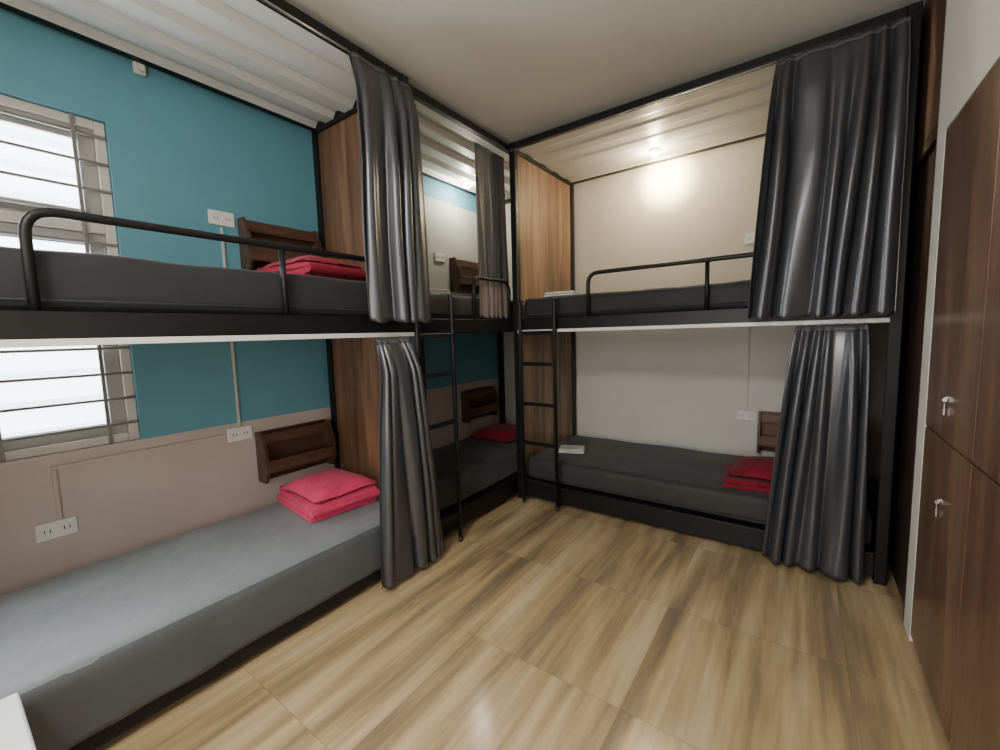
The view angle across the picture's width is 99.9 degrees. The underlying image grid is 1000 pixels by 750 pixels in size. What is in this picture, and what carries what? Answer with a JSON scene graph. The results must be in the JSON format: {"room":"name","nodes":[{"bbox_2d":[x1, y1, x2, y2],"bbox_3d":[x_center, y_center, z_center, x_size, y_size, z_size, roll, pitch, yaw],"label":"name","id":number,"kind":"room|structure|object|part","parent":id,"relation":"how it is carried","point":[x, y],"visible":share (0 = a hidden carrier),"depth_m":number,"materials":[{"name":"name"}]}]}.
{"room":"dormitory","nodes":[
{"label":"dormitory","id":0,"kind":"room"},
{"bbox_2d":[0,8,499,595],"bbox_3d":[-1.521,-0.237,2.204,0.150,2.530,5.240,2,7,36],"label":"wall","id":1,"kind":"structure","parent":0,"point":[178,150],"depth_m":2.04,"materials":[{"name":"teal paint"}]},
{"bbox_2d":[34,515,78,542],"bbox_3d":[-1.806,0.628,1.713,0.012,0.072,0.120,2,7,36],"label":"power socket","id":2,"kind":"object","parent":1,"relation":"attached to","point":[69,525],"visible":1,"depth_m":1.71,"materials":[{"name":"white plastic"}]},
{"bbox_2d":[0,94,139,462],"bbox_3d":[-2.075,-0.338,1.424,0.148,1.381,1.192,2,7,36],"label":"window","id":3,"kind":"structure","parent":1,"relation":"in","point":[88,146],"depth_m":1.76,"materials":[{"name":"metal"}]},
{"bbox_3d":[-1.913,-0.820,1.579,0.028,0.393,0.591,2,7,36],"label":"sash","id":4,"kind":"part","parent":3,"relation":"part of","materials":[{"name":"metal"}]},
{"bbox_3d":[-1.894,-0.148,1.645,0.028,0.878,0.591,2,7,36],"label":"sash","id":5,"kind":"part","parent":3,"relation":"part of","materials":[{"name":"metal"}]},
{"bbox_2d":[50,434,226,518],"bbox_3d":[-1.622,0.448,1.962,0.011,0.219,0.640,2,7,36],"label":"cable trunking","id":6,"kind":"object","parent":1,"relation":"attached to","point":[53,468],"visible":1,"depth_m":1.80,"materials":[{"name":"beige plastic"}]},
{"bbox_2d":[132,61,145,76],"bbox_3d":[-1.598,-1.363,1.865,0.042,0.050,0.044,2,7,36],"label":"wall bracket","id":7,"kind":"object","parent":1,"relation":"attached to","point":[138,68],"visible":1,"depth_m":1.86,"materials":[{"name":"white paint"}]},
{"bbox_2d":[208,209,234,227],"bbox_3d":[-1.430,-0.803,2.158,0.012,0.072,0.120,2,7,36],"label":"power socket","id":8,"kind":"object","parent":1,"relation":"attached to","point":[215,217],"visible":1,"depth_m":2.15,"materials":[{"name":"white plastic"}]},
{"bbox_2d":[220,227,240,426],"bbox_3d":[-1.417,-0.241,2.209,0.011,1.040,0.012,2,7,36],"label":"cable trunking","id":9,"kind":"object","parent":1,"relation":"attached to","point":[221,228],"visible":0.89,"depth_m":2.22,"materials":[{"name":"plastic"}]},
{"bbox_2d":[227,425,251,442],"bbox_3d":[-1.401,0.316,2.263,0.012,0.072,0.120,2,7,36],"label":"power socket","id":10,"kind":"object","parent":1,"relation":"attached to","point":[245,432],"visible":1,"depth_m":2.26,"materials":[{"name":"white plastic"}]},
{"bbox_2d":[237,217,323,270],"bbox_3d":[-1.222,-0.705,2.372,0.109,0.280,0.420,2,7,36],"label":"wall shelf","id":11,"kind":"object","parent":1,"relation":"attached to","point":[253,258],"visible":0.66,"depth_m":2.29,"materials":[{"name":"brown wood"}]},
{"bbox_2d":[255,419,336,483],"bbox_3d":[-1.191,0.440,2.480,0.109,0.280,0.420,2,7,36],"label":"wall shelf","id":12,"kind":"object","parent":1,"relation":"attached to","point":[280,451],"visible":1,"depth_m":2.46,"materials":[{"name":"brown wood"}]},
{"bbox_2d":[434,252,444,262],"bbox_3d":[-0.495,-0.968,3.458,0.012,0.072,0.120,2,7,36],"label":"power socket","id":13,"kind":"object","parent":1,"relation":"attached to","point":[440,257],"visible":1,"depth_m":3.45,"materials":[{"name":"white plastic"}]},
{"bbox_2d":[449,257,478,293],"bbox_3d":[-0.260,-0.869,3.709,0.109,0.280,0.420,2,7,36],"label":"wall shelf","id":14,"kind":"object","parent":1,"relation":"attached to","point":[462,272],"visible":0.58,"depth_m":3.60,"materials":[{"name":"brown wood"}]},
{"bbox_2d":[461,386,498,422],"bbox_3d":[-0.180,0.267,3.886,0.109,0.280,0.420,2,7,36],"label":"wall shelf","id":15,"kind":"object","parent":1,"relation":"attached to","point":[476,403],"visible":1,"depth_m":3.87,"materials":[{"name":"brown wood"}]},
{"bbox_2d":[96,493,950,749],"bbox_3d":[-0.002,1.130,1.293,3.770,0.100,5.270,2,7,36],"label":"floor","id":16,"kind":"structure","parent":0,"point":[570,627],"depth_m":1.54,"materials":[{"name":"brown wood"}]},
{"bbox_2d":[0,693,36,749],"bbox_3d":[-1.195,0.994,0.829,0.350,0.330,0.390,2,7,36],"label":"stool","id":17,"kind":"object","parent":16,"relation":"on","point":[15,732],"visible":1,"depth_m":0.97,"materials":[{"name":"white plastic"}]},
{"bbox_2d":[0,0,421,749],"bbox_3d":[-1.323,-0.161,1.624,0.816,2.480,2.005,2,7,36],"label":"bunk bed","id":18,"kind":"object","parent":16,"relation":"on","point":[272,57],"visible":0.59,"depth_m":1.76,"materials":[{"name":"black metal"}]},
{"bbox_3d":[-1.671,-1.388,1.729,0.036,0.040,1.915,2,7,36],"label":"canopy rail","id":19,"kind":"part","parent":18,"relation":"part of","materials":[{"name":"black metal"}]},
{"bbox_3d":[-1.362,-1.375,1.508,0.722,0.033,1.922,2,7,36],"label":"canopy panel","id":20,"kind":"part","parent":18,"relation":"part of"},
{"bbox_2d":[0,246,368,316],"bbox_3d":[-1.329,-0.306,1.612,0.710,0.177,1.904,2,7,36],"label":"mattress","id":21,"kind":"object","parent":18,"relation":"on","point":[68,281],"visible":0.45,"depth_m":1.35,"materials":[{"name":"grey fabric"}]},
{"bbox_2d":[256,262,365,280],"bbox_3d":[-0.976,-0.503,2.177,0.503,0.078,0.371,2,7,31],"label":"folded blanket","id":22,"kind":"object","parent":21,"relation":"on","point":[302,268],"visible":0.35,"depth_m":2.00,"materials":[{"name":"fabric"}]},
{"bbox_2d":[258,255,361,269],"bbox_3d":[-0.993,-0.577,2.192,0.443,0.063,0.340,2,7,36],"label":"pillow","id":23,"kind":"object","parent":22,"relation":"on","point":[307,258],"visible":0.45,"depth_m":2.04,"materials":[{"name":"fabric"}]},
{"bbox_2d":[0,495,380,749],"bbox_3d":[-1.269,0.879,1.709,0.773,0.219,1.903,2,7,36],"label":"mattress","id":24,"kind":"object","parent":18,"relation":"on","point":[84,649],"visible":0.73,"depth_m":1.49,"materials":[{"name":"fabric"}]},
{"bbox_2d":[277,485,378,522],"bbox_3d":[-0.945,0.657,2.304,0.464,0.084,0.371,3,8,42],"label":"folded blanket","id":25,"kind":"object","parent":24,"relation":"on","point":[311,512],"visible":0.62,"depth_m":2.16,"materials":[{"name":"red fabric"}]},
{"bbox_2d":[280,468,375,503],"bbox_3d":[-0.946,0.582,2.307,0.404,0.067,0.360,3,7,38],"label":"pillow","id":26,"kind":"object","parent":25,"relation":"on","point":[318,487],"visible":1,"depth_m":2.22,"materials":[{"name":"red fabric"}]},
{"bbox_3d":[-0.856,-0.366,1.621,0.025,0.282,1.320,2,7,36],"label":"guard rail","id":27,"kind":"part","parent":18,"relation":"part of","materials":[{"name":"black metal"}]},
{"bbox_3d":[-1.067,-0.268,2.640,0.045,2.480,0.045,2,7,36],"label":"post","id":28,"kind":"part","parent":18,"relation":"part of","materials":[{"name":"black metal"}]},
{"bbox_3d":[-1.053,-1.362,1.288,0.036,0.040,1.915,2,7,36],"label":"canopy rail","id":29,"kind":"part","parent":18,"relation":"part of","materials":[{"name":"black metal"}]},
{"bbox_3d":[-1.029,-1.327,1.275,0.011,0.011,1.960,2,7,36],"label":"curtain rod","id":30,"kind":"part","parent":18,"relation":"part of","materials":[{"name":"metal"}]},
{"bbox_3d":[-0.792,-1.459,2.302,0.715,0.060,0.036,2,7,36],"label":"canopy rail","id":31,"kind":"part","parent":18,"relation":"part of","materials":[{"name":"black metal"}]},
{"bbox_3d":[-0.775,-0.870,2.359,0.715,1.123,0.018,2,7,36],"label":"panel","id":32,"kind":"part","parent":18,"relation":"part of","materials":[{"name":"brown wood"}]},
{"bbox_3d":[-0.742,0.296,2.474,0.715,1.058,0.018,2,7,36],"label":"panel","id":33,"kind":"part","parent":18,"relation":"part of","materials":[{"name":"brown wood"}]},
{"bbox_2d":[346,47,430,322],"bbox_3d":[-0.493,-0.825,1.960,0.097,1.159,0.396,2,7,36],"label":"curtain","id":34,"kind":"object","parent":18,"relation":"hanging from","point":[392,190],"visible":1,"depth_m":1.93,"materials":[{"name":"fabric"}]},
{"bbox_2d":[374,336,444,589],"bbox_3d":[-0.456,0.399,2.073,0.109,1.179,0.418,2,7,36],"label":"curtain","id":35,"kind":"object","parent":18,"relation":"hanging from","point":[411,535],"visible":1,"depth_m":2.02,"materials":[{"name":"fabric"}]},
{"bbox_3d":[-0.449,-0.243,2.199,0.045,2.480,0.045,2,7,36],"label":"post","id":36,"kind":"part","parent":18,"relation":"part of","materials":[{"name":"black metal"}]},
{"bbox_2d":[414,294,462,561],"bbox_3d":[-0.329,0.274,2.286,0.028,1.427,0.293,2,7,36],"label":"ladder","id":37,"kind":"object","parent":16,"relation":"on","point":[458,513],"visible":0.62,"depth_m":2.35,"materials":[{"name":"black metal"}]},
{"bbox_3d":[-0.406,0.286,2.179,0.024,1.425,0.025,2,7,36],"label":"rail","id":38,"kind":"part","parent":37,"relation":"part of","materials":[{"name":"black metal"}]},
{"bbox_3d":[-0.252,0.260,2.393,0.024,1.425,0.025,2,7,36],"label":"rail","id":39,"kind":"part","parent":37,"relation":"part of","materials":[{"name":"black metal"}]},
{"bbox_2d":[409,84,517,535],"bbox_3d":[-0.221,-0.347,3.196,0.770,2.480,1.825,2,7,36],"label":"bunk bed","id":40,"kind":"object","parent":16,"relation":"on","point":[448,139],"visible":0.26,"depth_m":2.77,"materials":[{"name":"black metal"}]},
{"bbox_3d":[-0.443,-0.250,2.266,0.045,2.480,0.045,2,7,36],"label":"post","id":41,"kind":"part","parent":40,"relation":"part of","materials":[{"name":"black metal"}]},
{"bbox_3d":[-0.551,-1.573,3.288,0.036,0.040,1.735,2,7,36],"label":"canopy rail","id":42,"kind":"part","parent":40,"relation":"part of","materials":[{"name":"black metal"}]},
{"bbox_3d":[0.039,-1.549,2.866,0.036,0.040,1.735,2,7,36],"label":"canopy rail","id":43,"kind":"part","parent":40,"relation":"part of","materials":[{"name":"black metal"}]},
{"bbox_3d":[-0.256,-1.562,3.077,0.687,0.033,1.742,2,7,36],"label":"canopy panel","id":44,"kind":"part","parent":40,"relation":"part of","materials":[{"name":"white metal"}]},
{"bbox_2d":[462,181,471,187],"bbox_3d":[-0.267,-1.558,3.446,0.082,0.044,0.082,2,7,36],"label":"recessed light","id":45,"kind":"object","parent":40,"relation":"attached to","point":[467,184],"visible":1,"depth_m":3.42,"materials":[{"name":"white plastic"}]},
{"bbox_2d":[430,293,512,319],"bbox_3d":[-0.243,-0.483,3.196,0.626,0.158,1.723,2,7,36],"label":"mattress","id":46,"kind":"object","parent":40,"relation":"on","point":[439,303],"visible":0.16,"depth_m":2.63,"materials":[{"name":"grey fabric"}]},
{"bbox_2d":[430,288,449,294],"bbox_3d":[-0.421,-0.516,2.617,0.180,0.033,0.140,-5,7,-33],"label":"folded towel","id":47,"kind":"object","parent":46,"relation":"on","point":[435,291],"visible":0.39,"depth_m":2.58,"materials":[{"name":"white fabric"}]},
{"bbox_2d":[433,437,516,510],"bbox_3d":[-0.189,0.663,3.294,0.675,0.162,1.724,2,7,36],"label":"mattress","id":48,"kind":"object","parent":40,"relation":"on","point":[484,463],"visible":0.38,"depth_m":2.99,"materials":[{"name":"grey fabric"}]},
{"bbox_2d":[470,423,515,442],"bbox_3d":[0.014,0.488,3.699,0.423,0.097,0.417,2,7,36],"label":"pillow","id":49,"kind":"object","parent":48,"relation":"on","point":[502,432],"visible":0.79,"depth_m":3.57,"materials":[{"name":"red fabric"}]},
{"bbox_3d":[-0.051,-0.506,2.801,0.025,0.282,0.414,2,7,36],"label":"guard rail","id":50,"kind":"part","parent":40,"relation":"part of","materials":[{"name":"black metal"}]},
{"bbox_2d":[475,142,508,318],"bbox_3d":[-0.050,-0.946,2.859,0.028,1.119,0.351,2,7,36],"label":"curtain","id":51,"kind":"object","parent":40,"relation":"hanging from","point":[489,166],"visible":0.96,"depth_m":2.84,"materials":[{"name":"fabric"}]},
{"bbox_3d":[0.001,-0.445,4.126,0.045,2.480,0.045,2,7,36],"label":"post","id":52,"kind":"part","parent":40,"relation":"part of","materials":[{"name":"black metal"}]},
{"bbox_2d":[518,297,558,510],"bbox_3d":[0.265,0.201,2.858,0.291,1.427,0.044,2,7,36],"label":"ladder","id":53,"kind":"object","parent":16,"relation":"on","point":[525,479],"visible":1,"depth_m":2.83,"materials":[{"name":"black metal"}]},
{"bbox_3d":[0.159,0.195,2.935,0.025,1.425,0.042,2,7,36],"label":"rail","id":54,"kind":"part","parent":53,"relation":"part of","materials":[{"name":"black metal"}]},
{"bbox_3d":[0.373,0.204,2.783,0.025,1.425,0.042,2,7,36],"label":"rail","id":55,"kind":"part","parent":53,"relation":"part of","materials":[{"name":"black metal"}]},
{"bbox_2d":[509,0,923,585],"bbox_3d":[1.172,-0.343,2.744,2.009,2.480,0.921,2,7,36],"label":"bunk bed","id":56,"kind":"object","parent":16,"relation":"on","point":[728,106],"visible":0.6,"depth_m":2.59,"materials":[{"name":"black metal"}]},
{"bbox_3d":[0.125,-0.335,2.970,0.045,2.480,0.045,2,7,36],"label":"post","id":57,"kind":"part","parent":56,"relation":"part of","materials":[{"name":"black metal"}]},
{"bbox_3d":[0.359,-0.991,3.259,0.018,1.123,0.820,2,7,36],"label":"panel","id":58,"kind":"part","parent":56,"relation":"part of","materials":[{"name":"brown wood"}]},
{"bbox_3d":[0.342,-1.580,3.201,0.036,0.060,0.820,2,7,36],"label":"canopy rail","id":59,"kind":"part","parent":56,"relation":"part of","materials":[{"name":"black metal"}]},
{"bbox_3d":[0.393,0.175,3.373,0.018,1.058,0.820,2,7,36],"label":"panel","id":60,"kind":"part","parent":56,"relation":"part of","materials":[{"name":"brown wood"}]},
{"bbox_3d":[0.628,-0.418,3.669,0.045,2.480,0.045,2,7,36],"label":"post","id":61,"kind":"part","parent":56,"relation":"part of","materials":[{"name":"black metal"}]},
{"bbox_2d":[525,279,750,318],"bbox_3d":[1.170,-0.474,2.734,1.908,0.148,0.815,2,7,36],"label":"mattress","id":62,"kind":"object","parent":56,"relation":"on","point":[728,295],"visible":0.41,"depth_m":2.46,"materials":[{"name":"grey fabric"}]},
{"bbox_2d":[544,290,580,297],"bbox_3d":[0.432,-0.560,2.914,0.220,0.033,0.150,2,6,30],"label":"folded towel","id":63,"kind":"object","parent":62,"relation":"on","point":[559,293],"visible":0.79,"depth_m":2.85,"materials":[{"name":"white fabric"}]},
{"bbox_3d":[1.140,-1.547,2.631,1.926,0.010,0.827,2,7,36],"label":"canopy panel","id":64,"kind":"part","parent":56,"relation":"part of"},
{"bbox_2d":[649,148,660,157],"bbox_3d":[1.085,-1.548,2.946,0.082,0.044,0.082,2,7,36],"label":"recessed light","id":65,"kind":"object","parent":56,"relation":"attached to","point":[654,153],"visible":1,"depth_m":2.92,"materials":[{"name":"white plastic"}]},
{"bbox_3d":[1.391,-1.599,2.979,1.919,0.040,0.036,2,7,36],"label":"canopy rail","id":66,"kind":"part","parent":56,"relation":"part of","materials":[{"name":"black metal"}]},
{"bbox_3d":[1.110,-0.485,2.244,1.390,0.282,0.025,2,7,36],"label":"guard rail","id":67,"kind":"part","parent":56,"relation":"part of","materials":[{"name":"black metal"}]},
{"bbox_2d":[528,435,871,543],"bbox_3d":[1.203,0.666,2.845,1.908,0.161,0.815,2,7,36],"label":"mattress","id":68,"kind":"object","parent":56,"relation":"on","point":[690,479],"visible":0.53,"depth_m":2.72,"materials":[{"name":"grey fabric"}]},
{"bbox_2d":[558,445,584,453],"bbox_3d":[0.541,0.558,3.166,0.190,0.033,0.140,0,6,16],"label":"folded towel","id":69,"kind":"object","parent":68,"relation":"on","point":[573,449],"visible":1,"depth_m":3.12,"materials":[{"name":"white fabric"}]},
{"bbox_2d":[723,463,770,492],"bbox_3d":[1.567,0.596,2.401,0.507,0.045,0.372,1,6,29],"label":"folded blanket","id":70,"kind":"object","parent":68,"relation":"on","point":[729,481],"visible":0.27,"depth_m":2.33,"materials":[{"name":"red fabric"}]},
{"bbox_2d":[728,456,773,480],"bbox_3d":[1.599,0.528,2.391,0.496,0.088,0.344,2,7,36],"label":"pillow","id":71,"kind":"object","parent":70,"relation":"on","point":[759,467],"visible":0.46,"depth_m":2.38,"materials":[{"name":"red fabric"}]},
{"bbox_3d":[0.889,-1.516,2.280,1.919,0.040,0.036,2,7,36],"label":"canopy rail","id":72,"kind":"part","parent":56,"relation":"part of","materials":[{"name":"black metal"}]},
{"bbox_3d":[0.873,-1.478,2.261,1.964,0.011,0.011,2,7,36],"label":"curtain rod","id":73,"kind":"part","parent":56,"relation":"part of","materials":[{"name":"metal"}]},
{"bbox_2d":[762,323,869,583],"bbox_3d":[1.483,0.353,1.974,0.400,1.179,0.094,2,7,36],"label":"curtain","id":74,"kind":"object","parent":56,"relation":"hanging from","point":[817,509],"visible":1,"depth_m":1.95,"materials":[{"name":"fabric"}]},
{"bbox_2d":[748,16,910,319],"bbox_3d":[1.425,-0.853,1.863,0.535,1.194,0.109,2,7,36],"label":"curtain","id":75,"kind":"object","parent":56,"relation":"hanging from","point":[827,239],"visible":1,"depth_m":1.82,"materials":[{"name":"fabric"}]},
{"bbox_3d":[1.990,0.241,2.233,0.018,1.058,0.820,2,7,36],"label":"panel","id":76,"kind":"part","parent":56,"relation":"part of","materials":[{"name":"black metal"}]},
{"bbox_3d":[1.723,-0.270,1.829,0.045,2.480,0.045,2,7,36],"label":"post","id":77,"kind":"part","parent":56,"relation":"part of","materials":[{"name":"black metal"}]},
{"bbox_2d":[910,60,999,749],"bbox_3d":[1.429,0.151,0.936,0.532,1.835,1.025,2,7,36],"label":"tall cabinet","id":78,"kind":"object","parent":16,"relation":"on","point":[955,633],"visible":1,"depth_m":1.14,"materials":[{"name":"brown wood"}]},
{"bbox_3d":[1.395,0.605,1.332,0.021,0.796,0.508,2,7,36],"label":"door","id":79,"kind":"part","parent":78,"relation":"part of","materials":[{"name":"brown wood"}]},
{"bbox_3d":[1.369,-0.295,1.244,0.021,1.001,0.508,2,7,36],"label":"door","id":80,"kind":"part","parent":78,"relation":"part of","materials":[{"name":"brown wood"}]},
{"bbox_3d":[1.097,0.654,0.918,0.021,0.796,0.508,2,7,36],"label":"door","id":81,"kind":"part","parent":78,"relation":"part of","materials":[{"name":"brown wood"}]},
{"bbox_3d":[1.071,-0.246,0.829,0.021,1.001,0.508,2,7,36],"label":"door","id":82,"kind":"part","parent":78,"relation":"part of","materials":[{"name":"brown wood"}]},
{"bbox_2d":[285,0,925,144],"bbox_3d":[-0.078,-1.487,1.036,3.770,0.100,5.270,2,7,36],"label":"ceiling","id":83,"kind":"structure","parent":0,"point":[517,70],"depth_m":1.94,"materials":[{"name":"paint"}]},
{"bbox_2d":[503,136,863,456],"bbox_3d":[1.499,-0.421,3.178,3.620,2.530,0.120,2,7,36],"label":"wall","id":84,"kind":"structure","parent":0,"point":[685,388],"depth_m":3.21,"materials":[{"name":"paint"}]},
{"bbox_2d":[737,410,755,420],"bbox_3d":[1.757,0.289,2.994,0.120,0.072,0.012,2,7,36],"label":"power socket","id":85,"kind":"object","parent":84,"relation":"attached to","point":[741,414],"visible":1,"depth_m":2.99,"materials":[{"name":"white plastic"}]},
{"bbox_2d":[745,326,749,409],"bbox_3d":[1.747,-0.059,2.960,0.014,0.620,0.013,2,7,36],"label":"cable trunking","id":86,"kind":"object","parent":84,"relation":"attached to","point":[748,337],"visible":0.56,"depth_m":2.96,"materials":[{"name":"paint"}]},
{"bbox_2d":[745,233,754,244],"bbox_3d":[1.738,-0.934,2.863,0.120,0.072,0.012,2,7,36],"label":"power socket","id":87,"kind":"object","parent":84,"relation":"attached to","point":[749,238],"visible":0.49,"depth_m":2.88,"materials":[{"name":"white plastic"}]},
{"bbox_2d":[757,411,780,452],"bbox_3d":[1.964,0.402,2.799,0.420,0.280,0.109,2,7,36],"label":"wall shelf","id":88,"kind":"object","parent":84,"relation":"attached to","point":[768,422],"visible":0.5,"depth_m":2.88,"materials":[{"name":"brown wood"}]},
{"bbox_2d":[904,0,999,641],"bbox_3d":[1.104,-0.128,0.317,0.680,2.530,5.020,2,7,36],"label":"wall","id":89,"kind":"structure","parent":0,"point":[971,50],"depth_m":1.41,"materials":[{"name":"white paint"}]},
{"bbox_2d":[888,0,946,620],"bbox_3d":[1.842,-0.297,1.846,0.088,2.525,0.788,2,7,36],"label":"door","id":90,"kind":"structure","parent":89,"relation":"in","point":[934,11],"depth_m":1.77,"materials":[{"name":"brown wood"}]},
{"bbox_3d":[1.842,-0.285,1.848,0.088,2.500,0.788,2,7,36],"label":"frame","id":91,"kind":"part","parent":90,"relation":"part of","materials":[{"name":"white wood"}]},
{"bbox_3d":[1.790,-1.247,1.743,0.056,0.612,0.740,2,7,36],"label":"panel","id":92,"kind":"part","parent":90,"relation":"part of","materials":[{"name":"brown wood"}]}
]}

